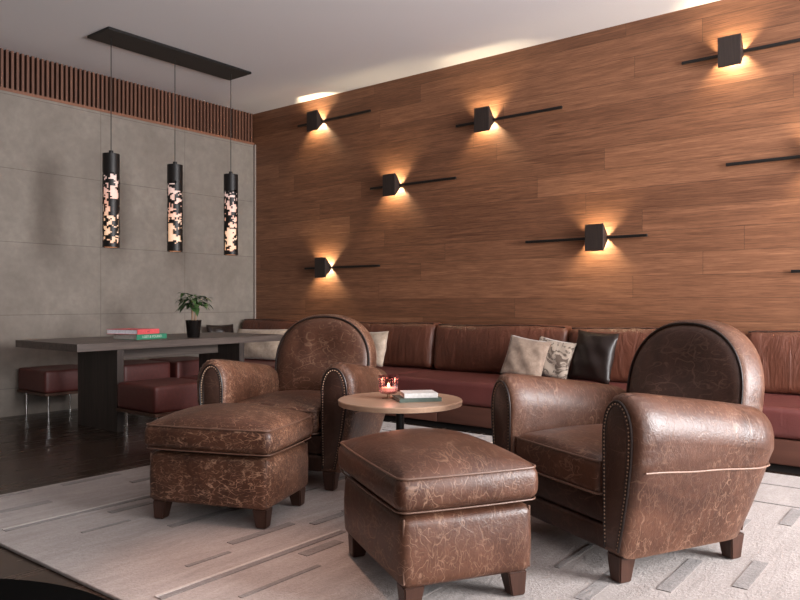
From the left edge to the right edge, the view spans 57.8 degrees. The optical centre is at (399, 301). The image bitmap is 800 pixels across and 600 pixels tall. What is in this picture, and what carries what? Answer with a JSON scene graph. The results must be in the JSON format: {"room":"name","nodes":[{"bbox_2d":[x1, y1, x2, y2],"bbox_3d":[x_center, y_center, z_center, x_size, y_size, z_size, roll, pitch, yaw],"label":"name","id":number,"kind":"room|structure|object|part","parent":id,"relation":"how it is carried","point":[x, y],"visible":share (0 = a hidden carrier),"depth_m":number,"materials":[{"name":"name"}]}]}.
{"room":"lounge","nodes":[
{"label":"lounge","id":0,"kind":"room"},
{"bbox_2d":[0,90,252,417],"bbox_3d":[-4.515,-0.417,5.083,0.200,2.835,8.800,0,0,38],"label":"wall","id":1,"kind":"structure","parent":0,"point":[58,279],"depth_m":6.95,"materials":[{"name":"concrete"}]},
{"bbox_2d":[3,51,3,86],"bbox_3d":[-4.544,-2.018,5.106,0.125,0.365,8.800,0,0,38],"label":"trim","id":2,"kind":"structure","parent":1,"relation":"attached to","point":[3,51],"depth_m":6.35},
{"bbox_2d":[0,48,253,144],"bbox_3d":[-4.411,-2.030,5.101,0.051,0.340,8.602,0,0,38],"label":"trim","id":3,"kind":"structure","parent":1,"relation":"attached to","point":[23,73],"depth_m":7.12,"materials":[{"name":"brown wood"}]},
{"bbox_2d":[0,0,718,113],"bbox_3d":[-0.648,-2.250,2.155,9.900,0.100,9.000,0,0,38],"label":"ceiling","id":4,"kind":"structure","parent":0,"point":[293,51],"depth_m":5.91,"materials":[{"name":"paint"}]},
{"bbox_2d":[87,26,250,254],"bbox_3d":[-2.002,-1.325,6.449,0.330,1.750,1.460,0,0,38],"label":"pendant light","id":5,"kind":"object","parent":4,"relation":"attached to","point":[110,160],"depth_m":6.39,"materials":[{"name":"black metal"}]},
{"bbox_3d":[-2.384,-0.835,5.974,0.134,0.770,0.133,0,0,38],"label":"lamp shade","id":6,"kind":"part","parent":5,"relation":"part of","materials":[{"name":"black metal"}]},
{"bbox_2d":[104,174,117,247],"bbox_3d":[-2.384,-0.752,5.974,0.120,0.596,0.120,0,0,38],"label":"diffuser","id":7,"kind":"object","parent":5,"relation":"attached to","point":[110,180],"depth_m":5.92,"materials":[{"name":"beige"}]},
{"bbox_3d":[-2.384,-1.709,5.974,0.006,0.938,0.006,0,0,16],"label":"suspension rod","id":8,"kind":"part","parent":5,"relation":"part of","materials":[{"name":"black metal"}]},
{"bbox_3d":[-2.002,-2.189,6.449,0.330,0.022,1.460,0,0,38],"label":"ceiling canopy","id":9,"kind":"part","parent":5,"relation":"part of","materials":[{"name":"black metal"}]},
{"bbox_3d":[-2.006,-1.314,6.452,0.134,1.728,0.133,0,0,38],"label":"pendant light","id":10,"kind":"part","parent":5,"relation":"part of","materials":[{"name":"black metal"}]},
{"bbox_2d":[168,183,181,251],"bbox_3d":[-2.006,-0.752,6.452,0.120,0.596,0.120,0,0,38],"label":"diffuser","id":11,"kind":"object","parent":5,"relation":"attached to","point":[174,189],"depth_m":6.40,"materials":[{"name":"beige"}]},
{"bbox_3d":[-1.621,-1.709,6.939,0.006,0.938,0.006,0,0,-29],"label":"suspension rod","id":12,"kind":"part","parent":5,"relation":"part of","materials":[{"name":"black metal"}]},
{"bbox_3d":[-1.621,-1.314,6.939,0.134,1.728,0.133,0,0,38],"label":"pendant light","id":13,"kind":"part","parent":5,"relation":"part of","materials":[{"name":"black metal"}]},
{"bbox_3d":[-1.621,-0.835,6.939,0.134,0.770,0.133,0,0,38],"label":"lamp shade","id":14,"kind":"part","parent":5,"relation":"part of","materials":[{"name":"black metal"}]},
{"bbox_2d":[225,192,236,250],"bbox_3d":[-1.621,-0.752,6.939,0.120,0.596,0.120,0,0,38],"label":"diffuser","id":15,"kind":"object","parent":5,"relation":"attached to","point":[230,197],"depth_m":6.89,"materials":[{"name":"beige"}]},
{"bbox_2d":[0,408,799,599],"bbox_3d":[-0.648,1.050,2.155,9.900,0.100,9.000,0,0,38],"label":"floor","id":16,"kind":"structure","parent":0,"point":[35,451],"depth_m":4.75,"materials":[{"name":"brown wood"}]},
{"bbox_2d":[17,364,77,420],"bbox_3d":[-2.992,0.784,6.365,0.510,0.433,0.500,0,0,38],"label":"stool","id":17,"kind":"object","parent":16,"relation":"on","point":[52,380],"visible":0.75,"depth_m":6.15,"materials":[{"name":"leather"}]},
{"bbox_3d":[-3.270,0.893,6.336,0.016,0.213,0.016,0,0,38],"label":"leg","id":18,"kind":"part","parent":17,"relation":"part of","materials":[{"name":"silver metal"}]},
{"bbox_3d":[-2.992,0.776,6.365,0.510,0.024,0.500,0,0,38],"label":"seat","id":19,"kind":"part","parent":17,"relation":"part of","materials":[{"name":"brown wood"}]},
{"bbox_3d":[-2.992,0.666,6.365,0.508,0.198,0.498,0,0,38],"label":"seat","id":20,"kind":"part","parent":17,"relation":"part of","materials":[{"name":"leather"}]},
{"bbox_3d":[-2.956,0.893,6.088,0.016,0.213,0.016,0,0,38],"label":"leg","id":21,"kind":"part","parent":17,"relation":"part of","materials":[{"name":"silver metal"}]},
{"bbox_3d":[-3.028,0.893,6.642,0.016,0.213,0.016,0,0,38],"label":"leg","id":22,"kind":"part","parent":17,"relation":"part of","materials":[{"name":"silver metal"}]},
{"bbox_2d":[0,579,106,599],"bbox_3d":[-1.048,0.843,1.196,1.216,0.315,1.216,0,0,38],"label":"round table","id":23,"kind":"object","parent":16,"relation":"on","point":[10,589],"visible":1,"depth_m":1.71,"materials":[{"name":"black"}]},
{"bbox_2d":[124,360,169,381],"bbox_3d":[-2.552,0.784,6.922,0.510,0.433,0.500,0,0,38],"label":"stool","id":24,"kind":"object","parent":16,"relation":"on","point":[134,370],"visible":0.4,"depth_m":6.78,"materials":[{"name":"red leather"}]},
{"bbox_2d":[16,332,282,431],"bbox_3d":[-2.123,0.655,6.392,0.990,0.690,2.020,0,0,38],"label":"table","id":25,"kind":"object","parent":16,"relation":"on","point":[100,359],"visible":0.83,"depth_m":5.83,"materials":[{"name":"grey wood"}]},
{"bbox_3d":[-2.383,0.684,5.753,0.595,0.632,0.055,0,0,38],"label":"leg","id":26,"kind":"part","parent":25,"relation":"part of","materials":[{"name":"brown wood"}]},
{"bbox_2d":[114,333,166,339],"bbox_3d":[-2.203,0.289,6.137,0.302,0.042,0.310,0,0,31],"label":"book","id":27,"kind":"object","parent":25,"relation":"on","point":[157,335],"visible":1,"depth_m":6.03,"materials":[{"name":"paper"}]},
{"bbox_2d":[107,328,158,334],"bbox_3d":[-2.259,0.248,6.130,0.332,0.040,0.260,0,0,22],"label":"book","id":28,"kind":"object","parent":27,"relation":"on","point":[135,331],"visible":1,"depth_m":6.03,"materials":[{"name":"red paper"}]},
{"bbox_2d":[175,293,213,337],"bbox_3d":[-1.800,0.114,6.335,0.333,0.393,0.272,0,0,14],"label":"potted plant","id":29,"kind":"object","parent":25,"relation":"on","point":[193,326],"visible":1,"depth_m":6.29,"materials":[{"name":"green plant"}]},
{"bbox_3d":[-1.806,0.234,6.333,0.142,0.152,0.142,0,0,38],"label":"pot","id":30,"kind":"part","parent":29,"relation":"part of","materials":[{"name":"black ceramic"}]},
{"bbox_3d":[-1.651,0.684,6.679,0.595,0.632,0.055,0,0,38],"label":"leg","id":31,"kind":"part","parent":25,"relation":"part of","materials":[{"name":"brown wood"}]},
{"bbox_2d":[116,377,198,434],"bbox_3d":[-1.787,0.799,5.495,0.510,0.403,0.500,0,0,38],"label":"stool","id":32,"kind":"object","parent":16,"relation":"on","point":[160,397],"visible":0.79,"depth_m":5.30,"materials":[{"name":"leather"}]},
{"bbox_3d":[-2.064,0.911,5.466,0.016,0.178,0.016,0,0,38],"label":"leg","id":33,"kind":"part","parent":32,"relation":"part of","materials":[{"name":"silver metal"}]},
{"bbox_3d":[-1.787,0.811,5.495,0.510,0.024,0.500,0,0,38],"label":"seat","id":34,"kind":"part","parent":32,"relation":"part of","materials":[{"name":"brown wood"}]},
{"bbox_3d":[-1.787,0.699,5.495,0.508,0.203,0.498,0,0,38],"label":"seat","id":35,"kind":"part","parent":32,"relation":"part of","materials":[{"name":"leather"}]},
{"bbox_2d":[149,356,198,377],"bbox_3d":[-2.205,0.784,7.362,0.510,0.433,0.500,0,0,38],"label":"stool","id":36,"kind":"object","parent":16,"relation":"on","point":[182,366],"visible":0.44,"depth_m":7.11,"materials":[{"name":"red leather"}]},
{"bbox_2d":[180,375,197,379],"bbox_3d":[-1.449,0.799,5.898,0.510,0.403,0.500,0,0,38],"label":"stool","id":37,"kind":"object","parent":16,"relation":"on","point":[195,377],"visible":0.04,"depth_m":5.81,"materials":[{"name":"red leather"}]},
{"bbox_2d":[0,421,799,599],"bbox_3d":[0.933,0.990,3.034,5.510,0.020,3.300,0,0,38],"label":"area rug","id":38,"kind":"object","parent":16,"relation":"on","point":[102,533],"visible":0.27,"depth_m":2.84,"materials":[{"name":"carpet"}]},
{"bbox_2d":[144,403,312,528],"bbox_3d":[-0.790,0.732,3.406,0.652,0.501,0.507,0,0,16],"label":"leather ottoman","id":39,"kind":"object","parent":38,"relation":"on","point":[236,455],"visible":1,"depth_m":3.20,"materials":[{"name":"brown leather"}]},
{"bbox_2d":[144,403,312,454],"bbox_3d":[-0.790,0.573,3.406,0.650,0.183,0.504,0,0,16],"label":"cushion","id":40,"kind":"object","parent":39,"relation":"on","point":[216,428],"depth_m":3.21,"materials":[{"name":"leather"}]},
{"bbox_2d":[197,314,390,490],"bbox_3d":[-0.562,0.530,4.248,0.948,0.905,0.858,0,0,17],"label":"chair","id":41,"kind":"object","parent":38,"relation":"on","point":[321,359],"visible":0.64,"depth_m":4.06,"materials":[{"name":"leather"}]},
{"bbox_3d":[-1.029,0.604,3.957,0.137,0.519,0.021,0,0,17],"label":"panel","id":42,"kind":"part","parent":41,"relation":"part of","materials":[{"name":"leather"}]},
{"bbox_3d":[-1.030,0.604,3.946,0.129,0.510,0.006,0,0,17],"label":"nailhead trim","id":43,"kind":"part","parent":41,"relation":"part of","materials":[{"name":"gold metal"}]},
{"bbox_3d":[-0.928,0.603,4.298,0.218,0.579,0.724,0,0,17],"label":"arm","id":44,"kind":"part","parent":41,"relation":"part of","materials":[{"name":"leather"}]},
{"bbox_2d":[238,390,320,432],"bbox_3d":[-0.594,0.606,4.141,0.541,0.182,0.628,0,0,17],"label":"seat cushion","id":45,"kind":"object","parent":41,"relation":"on","point":[307,401],"depth_m":3.95,"materials":[{"name":"leather"}]},
{"bbox_3d":[-0.592,0.751,4.149,0.566,0.103,0.571,0,0,17],"label":"seat rail","id":46,"kind":"part","parent":41,"relation":"part of","materials":[{"name":"leather"}]},
{"bbox_3d":[-0.593,0.849,4.145,0.566,0.088,0.578,0,0,17],"label":"rail","id":47,"kind":"part","parent":41,"relation":"part of","materials":[{"name":"leather"}]},
{"bbox_3d":[-0.469,0.380,4.550,0.650,0.606,0.226,0,0,17],"label":"backrest","id":48,"kind":"part","parent":41,"relation":"part of","materials":[{"name":"leather"}]},
{"bbox_3d":[-0.344,0.604,3.735,0.129,0.510,0.006,0,0,17],"label":"nailhead trim","id":49,"kind":"part","parent":41,"relation":"part of","materials":[{"name":"gold metal"}]},
{"bbox_3d":[-0.338,0.604,3.744,0.137,0.519,0.021,0,0,17],"label":"panel","id":50,"kind":"part","parent":41,"relation":"part of","materials":[{"name":"leather"}]},
{"bbox_3d":[-0.230,0.603,4.084,0.218,0.579,0.724,0,0,17],"label":"arm","id":51,"kind":"part","parent":41,"relation":"part of","materials":[{"name":"leather"}]},
{"bbox_2d":[338,391,461,429],"bbox_3d":[0.001,0.726,3.501,0.600,0.514,0.600,0,0,38],"label":"side table","id":52,"kind":"object","parent":38,"relation":"on","point":[372,402],"visible":0.57,"depth_m":3.35,"materials":[{"name":"brown wood"}]},
{"bbox_2d":[378,374,397,398],"bbox_3d":[-0.056,0.413,3.522,0.099,0.112,0.097,0,0,38],"label":"candle holder","id":53,"kind":"object","parent":52,"relation":"on","point":[388,390],"visible":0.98,"depth_m":3.51,"materials":[{"name":"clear glass"}]},
{"bbox_3d":[0.001,0.737,3.501,0.040,0.472,0.040,0,0,38],"label":"stem","id":54,"kind":"part","parent":52,"relation":"part of","materials":[{"name":"black metal"}]},
{"bbox_2d":[392,395,441,402],"bbox_3d":[0.080,0.460,3.463,0.205,0.018,0.151,0,0,-14],"label":"book","id":55,"kind":"object","parent":52,"relation":"on","point":[398,398],"visible":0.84,"depth_m":3.39,"materials":[{"name":"paper"}]},
{"bbox_2d":[400,390,437,397],"bbox_3d":[0.089,0.440,3.464,0.160,0.022,0.126,0,0,-10],"label":"book","id":56,"kind":"object","parent":55,"relation":"on","point":[404,393],"visible":1,"depth_m":3.41,"materials":[{"name":"paper"}]},
{"bbox_2d":[338,428,537,599],"bbox_3d":[0.111,0.729,2.627,0.532,0.507,0.692,0,0,-21],"label":"leather ottoman","id":57,"kind":"object","parent":38,"relation":"on","point":[430,506],"visible":1,"depth_m":2.35,"materials":[{"name":"brown leather"}]},
{"bbox_2d":[338,428,537,512],"bbox_3d":[0.111,0.568,2.627,0.529,0.185,0.689,0,0,-21],"label":"cushion","id":58,"kind":"object","parent":57,"relation":"on","point":[414,470],"depth_m":2.37,"materials":[{"name":"leather"}]},
{"bbox_2d":[491,320,773,583],"bbox_3d":[0.977,0.530,3.009,0.858,0.905,0.948,0,0,-25],"label":"chair","id":59,"kind":"object","parent":38,"relation":"on","point":[676,459],"visible":0.91,"depth_m":2.67,"materials":[{"name":"leather"}]},
{"bbox_3d":[0.438,0.604,3.150,0.006,0.510,0.129,0,0,-25],"label":"nailhead trim","id":60,"kind":"part","parent":59,"relation":"part of","materials":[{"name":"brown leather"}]},
{"bbox_3d":[0.447,0.604,3.157,0.021,0.519,0.137,0,0,-25],"label":"panel","id":61,"kind":"part","parent":59,"relation":"part of","materials":[{"name":"leather"}]},
{"bbox_2d":[516,424,602,492],"bbox_3d":[0.877,0.606,2.961,0.628,0.182,0.541,0,0,-25],"label":"seat cushion","id":62,"kind":"object","parent":59,"relation":"on","point":[567,455],"depth_m":2.83,"materials":[{"name":"leather"}]},
{"bbox_3d":[0.767,0.603,3.313,0.724,0.579,0.218,0,0,-25],"label":"arm","id":63,"kind":"part","parent":59,"relation":"part of","materials":[{"name":"leather"}]},
{"bbox_3d":[0.880,0.849,2.963,0.578,0.088,0.566,0,0,-25],"label":"rail","id":64,"kind":"part","parent":59,"relation":"part of","materials":[{"name":"leather"}]},
{"bbox_3d":[0.884,0.751,2.965,0.571,0.103,0.566,0,0,-25],"label":"seat rail","id":65,"kind":"part","parent":59,"relation":"part of","materials":[{"name":"leather"}]},
{"bbox_3d":[0.747,0.604,2.502,0.006,0.510,0.129,0,0,-26],"label":"nailhead trim","id":66,"kind":"part","parent":59,"relation":"part of","materials":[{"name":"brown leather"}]},
{"bbox_3d":[0.757,0.604,2.504,0.021,0.519,0.137,0,0,-25],"label":"panel","id":67,"kind":"part","parent":59,"relation":"part of","materials":[{"name":"leather"}]},
{"bbox_3d":[1.081,0.603,2.654,0.724,0.579,0.218,0,0,-25],"label":"arm","id":68,"kind":"part","parent":59,"relation":"part of","materials":[{"name":"leather"}]},
{"bbox_3d":[1.262,0.380,3.145,0.226,0.606,0.650,0,0,-25],"label":"backrest","id":69,"kind":"part","parent":59,"relation":"part of","materials":[{"name":"leather"}]},
{"bbox_2d":[242,319,799,473],"bbox_3d":[1.149,0.595,5.606,7.973,0.811,0.896,0,0,38],"label":"sofa","id":70,"kind":"object","parent":16,"relation":"on","point":[468,360],"visible":0.39,"depth_m":5.78,"materials":[{"name":"leather"}]},
{"bbox_2d":[206,324,233,332],"bbox_3d":[-1.947,0.426,7.898,0.150,0.364,0.340,0,0,44],"label":"throw pillow","id":71,"kind":"object","parent":70,"relation":"on","point":[210,328],"visible":0.24,"depth_m":7.87,"materials":[{"name":"leather"}]},
{"bbox_2d":[238,329,287,359],"bbox_3d":[-1.498,0.445,7.643,0.747,0.327,0.203,0,0,35],"label":"throw pillow","id":72,"kind":"object","parent":70,"relation":"on","point":[254,350],"visible":0.57,"depth_m":7.52,"materials":[{"name":"beige fabric"}]},
{"bbox_2d":[242,319,298,329],"bbox_3d":[-1.225,0.403,7.868,1.402,0.427,0.272,0,0,38],"label":"cushion","id":73,"kind":"object","parent":70,"relation":"on","point":[260,324],"depth_m":7.96,"materials":[{"name":"leather"}]},
{"bbox_2d":[244,359,436,376],"bbox_3d":[-0.914,0.701,7.221,2.733,0.189,0.872,0,0,38],"label":"seat cushion","id":74,"kind":"object","parent":70,"relation":"on","point":[390,368],"depth_m":6.67,"materials":[{"name":"red leather"}]},
{"bbox_2d":[369,331,388,366],"bbox_3d":[-0.275,0.437,6.755,0.413,0.342,0.163,0,0,44],"label":"throw pillow","id":75,"kind":"object","parent":70,"relation":"on","point":[379,338],"visible":0.4,"depth_m":6.63,"materials":[{"name":"beige fabric"}]},
{"bbox_2d":[358,321,441,367],"bbox_3d":[-0.162,0.403,7.027,1.292,0.427,0.273,0,0,38],"label":"cushion","id":76,"kind":"object","parent":70,"relation":"on","point":[409,344],"depth_m":6.71,"materials":[{"name":"leather"}]},
{"bbox_3d":[0.110,0.875,6.444,1.146,0.150,0.870,0,0,38],"label":"panel","id":77,"kind":"part","parent":70,"relation":"part of","materials":[{"name":"leather"}]},
{"bbox_3d":[1.012,0.875,5.731,1.146,0.150,0.870,0,0,38],"label":"panel","id":78,"kind":"part","parent":70,"relation":"part of","materials":[{"name":"leather"}]},
{"bbox_2d":[434,323,571,376],"bbox_3d":[0.859,0.403,6.222,1.292,0.427,0.271,0,0,38],"label":"cushion","id":79,"kind":"object","parent":70,"relation":"on","point":[463,348],"depth_m":6.22,"materials":[{"name":"leather"}]},
{"bbox_2d":[389,370,626,406],"bbox_3d":[1.173,0.701,5.572,2.614,0.189,0.872,0,0,38],"label":"seat cushion","id":80,"kind":"object","parent":70,"relation":"on","point":[474,387],"depth_m":5.72,"materials":[{"name":"red leather"}]},
{"bbox_2d":[500,334,550,375],"bbox_3d":[0.976,0.432,5.629,0.387,0.351,0.167,0,0,29],"label":"throw pillow","id":81,"kind":"object","parent":70,"relation":"on","point":[524,356],"visible":0.94,"depth_m":5.58,"materials":[{"name":"beige fabric"}]},
{"bbox_2d":[539,336,576,378],"bbox_3d":[1.181,0.437,5.597,0.358,0.342,0.141,0,0,34],"label":"throw pillow","id":82,"kind":"object","parent":70,"relation":"on","point":[559,355],"visible":0.73,"depth_m":5.53,"materials":[{"name":"fabric"}]},
{"bbox_2d":[568,330,618,383],"bbox_3d":[1.452,0.411,5.441,0.168,0.394,0.389,0,0,-39],"label":"throw pillow","id":83,"kind":"object","parent":70,"relation":"on","point":[594,353],"visible":1,"depth_m":5.38,"materials":[{"name":"leather"}]},
{"bbox_2d":[567,327,745,381],"bbox_3d":[1.878,0.403,5.416,1.292,0.427,0.272,0,0,38],"label":"cushion","id":84,"kind":"object","parent":70,"relation":"on","point":[629,340],"depth_m":5.44,"materials":[{"name":"leather"}]},
{"bbox_2d":[746,330,799,393],"bbox_3d":[2.898,0.403,4.610,1.292,0.427,0.272,0,0,38],"label":"cushion","id":85,"kind":"object","parent":70,"relation":"on","point":[778,351],"depth_m":4.79,"materials":[{"name":"leather"}]},
{"bbox_2d":[762,393,799,439],"bbox_3d":[3.229,0.701,3.947,2.654,0.189,0.872,0,0,38],"label":"seat cushion","id":86,"kind":"object","parent":70,"relation":"on","point":[782,410],"depth_m":4.22,"materials":[{"name":"red leather"}]},
{"bbox_3d":[2.817,0.875,4.305,1.146,0.150,0.870,0,0,38],"label":"panel","id":87,"kind":"part","parent":70,"relation":"part of","materials":[{"name":"leather"}]},
{"bbox_2d":[252,0,799,367],"bbox_3d":[2.080,-0.600,5.607,9.900,3.200,0.200,0,0,38],"label":"wall","id":88,"kind":"structure","parent":0,"point":[642,140],"depth_m":6.06,"materials":[{"name":"brown wood"}]},
{"bbox_2d":[253,145,255,318],"bbox_3d":[-1.699,-0.417,8.457,0.035,2.835,0.014,0,0,38],"label":"trim","id":89,"kind":"structure","parent":88,"relation":"attached to","point":[254,146],"depth_m":8.45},
{"bbox_2d":[297,109,370,131],"bbox_3d":[-0.726,-1.935,7.628,1.050,0.216,0.108,0,0,38],"label":"wall sconce","id":90,"kind":"object","parent":88,"relation":"attached to","point":[314,119],"visible":1,"depth_m":7.71,"materials":[{"name":"black metal"}]},
{"bbox_3d":[-0.941,-1.935,7.735,0.154,0.216,0.008,0,0,38],"label":"plate","id":91,"kind":"part","parent":90,"relation":"part of","materials":[{"name":"brown metal"}]},
{"bbox_2d":[304,257,379,277],"bbox_3d":[-0.635,-0.365,7.557,1.060,0.216,0.108,0,0,38],"label":"wall sconce","id":92,"kind":"object","parent":88,"relation":"attached to","point":[322,267],"visible":1,"depth_m":7.64,"materials":[{"name":"black metal"}]},
{"bbox_3d":[-0.847,-0.365,7.660,0.154,0.216,0.008,0,0,38],"label":"plate","id":93,"kind":"part","parent":92,"relation":"part of","materials":[{"name":"brown metal"}]},
{"bbox_2d":[370,173,455,196],"bbox_3d":[0.094,-1.145,6.980,1.040,0.216,0.108,0,0,38],"label":"wall sconce","id":94,"kind":"object","parent":88,"relation":"attached to","point":[391,183],"visible":1,"depth_m":7.05,"materials":[{"name":"black metal"}]},
{"bbox_3d":[-0.110,-1.145,7.077,0.154,0.216,0.008,0,0,38],"label":"plate","id":95,"kind":"part","parent":94,"relation":"part of","materials":[{"name":"brown metal"}]},
{"bbox_2d":[456,106,562,132],"bbox_3d":[0.918,-1.620,6.329,1.060,0.216,0.108,0,0,38],"label":"wall sconce","id":96,"kind":"object","parent":88,"relation":"attached to","point":[484,119],"visible":1,"depth_m":6.40,"materials":[{"name":"black metal"}]},
{"bbox_3d":[0.722,-1.620,6.420,0.154,0.216,0.008,0,0,38],"label":"plate","id":97,"kind":"part","parent":96,"relation":"part of","materials":[{"name":"brown metal"}]},
{"bbox_2d":[525,223,647,250],"bbox_3d":[1.479,-0.515,5.886,1.050,0.216,0.108,0,0,38],"label":"wall sconce","id":98,"kind":"object","parent":88,"relation":"attached to","point":[596,237],"visible":1,"depth_m":5.76,"materials":[{"name":"black metal"}]},
{"bbox_3d":[1.546,-0.515,5.769,0.154,0.216,0.008,0,0,38],"label":"plate","id":99,"kind":"part","parent":98,"relation":"part of","materials":[{"name":"brown metal"}]},
{"bbox_2d":[682,33,799,67],"bbox_3d":[2.511,-1.785,5.071,1.060,0.216,0.108,0,0,38],"label":"wall sconce","id":100,"kind":"object","parent":88,"relation":"attached to","point":[731,50],"visible":1,"depth_m":5.13,"materials":[{"name":"black metal"}]},
{"bbox_3d":[2.338,-1.785,5.143,0.154,0.216,0.008,0,0,38],"label":"plate","id":101,"kind":"part","parent":100,"relation":"part of","materials":[{"name":"brown metal"}]},
{"bbox_2d":[726,155,799,165],"bbox_3d":[2.754,-0.990,4.878,1.060,0.216,0.108,0,0,38],"label":"wall sconce","id":102,"kind":"object","parent":88,"relation":"attached to","point":[794,156],"visible":1,"depth_m":5.06,"materials":[{"name":"brown metal"}]}
]}

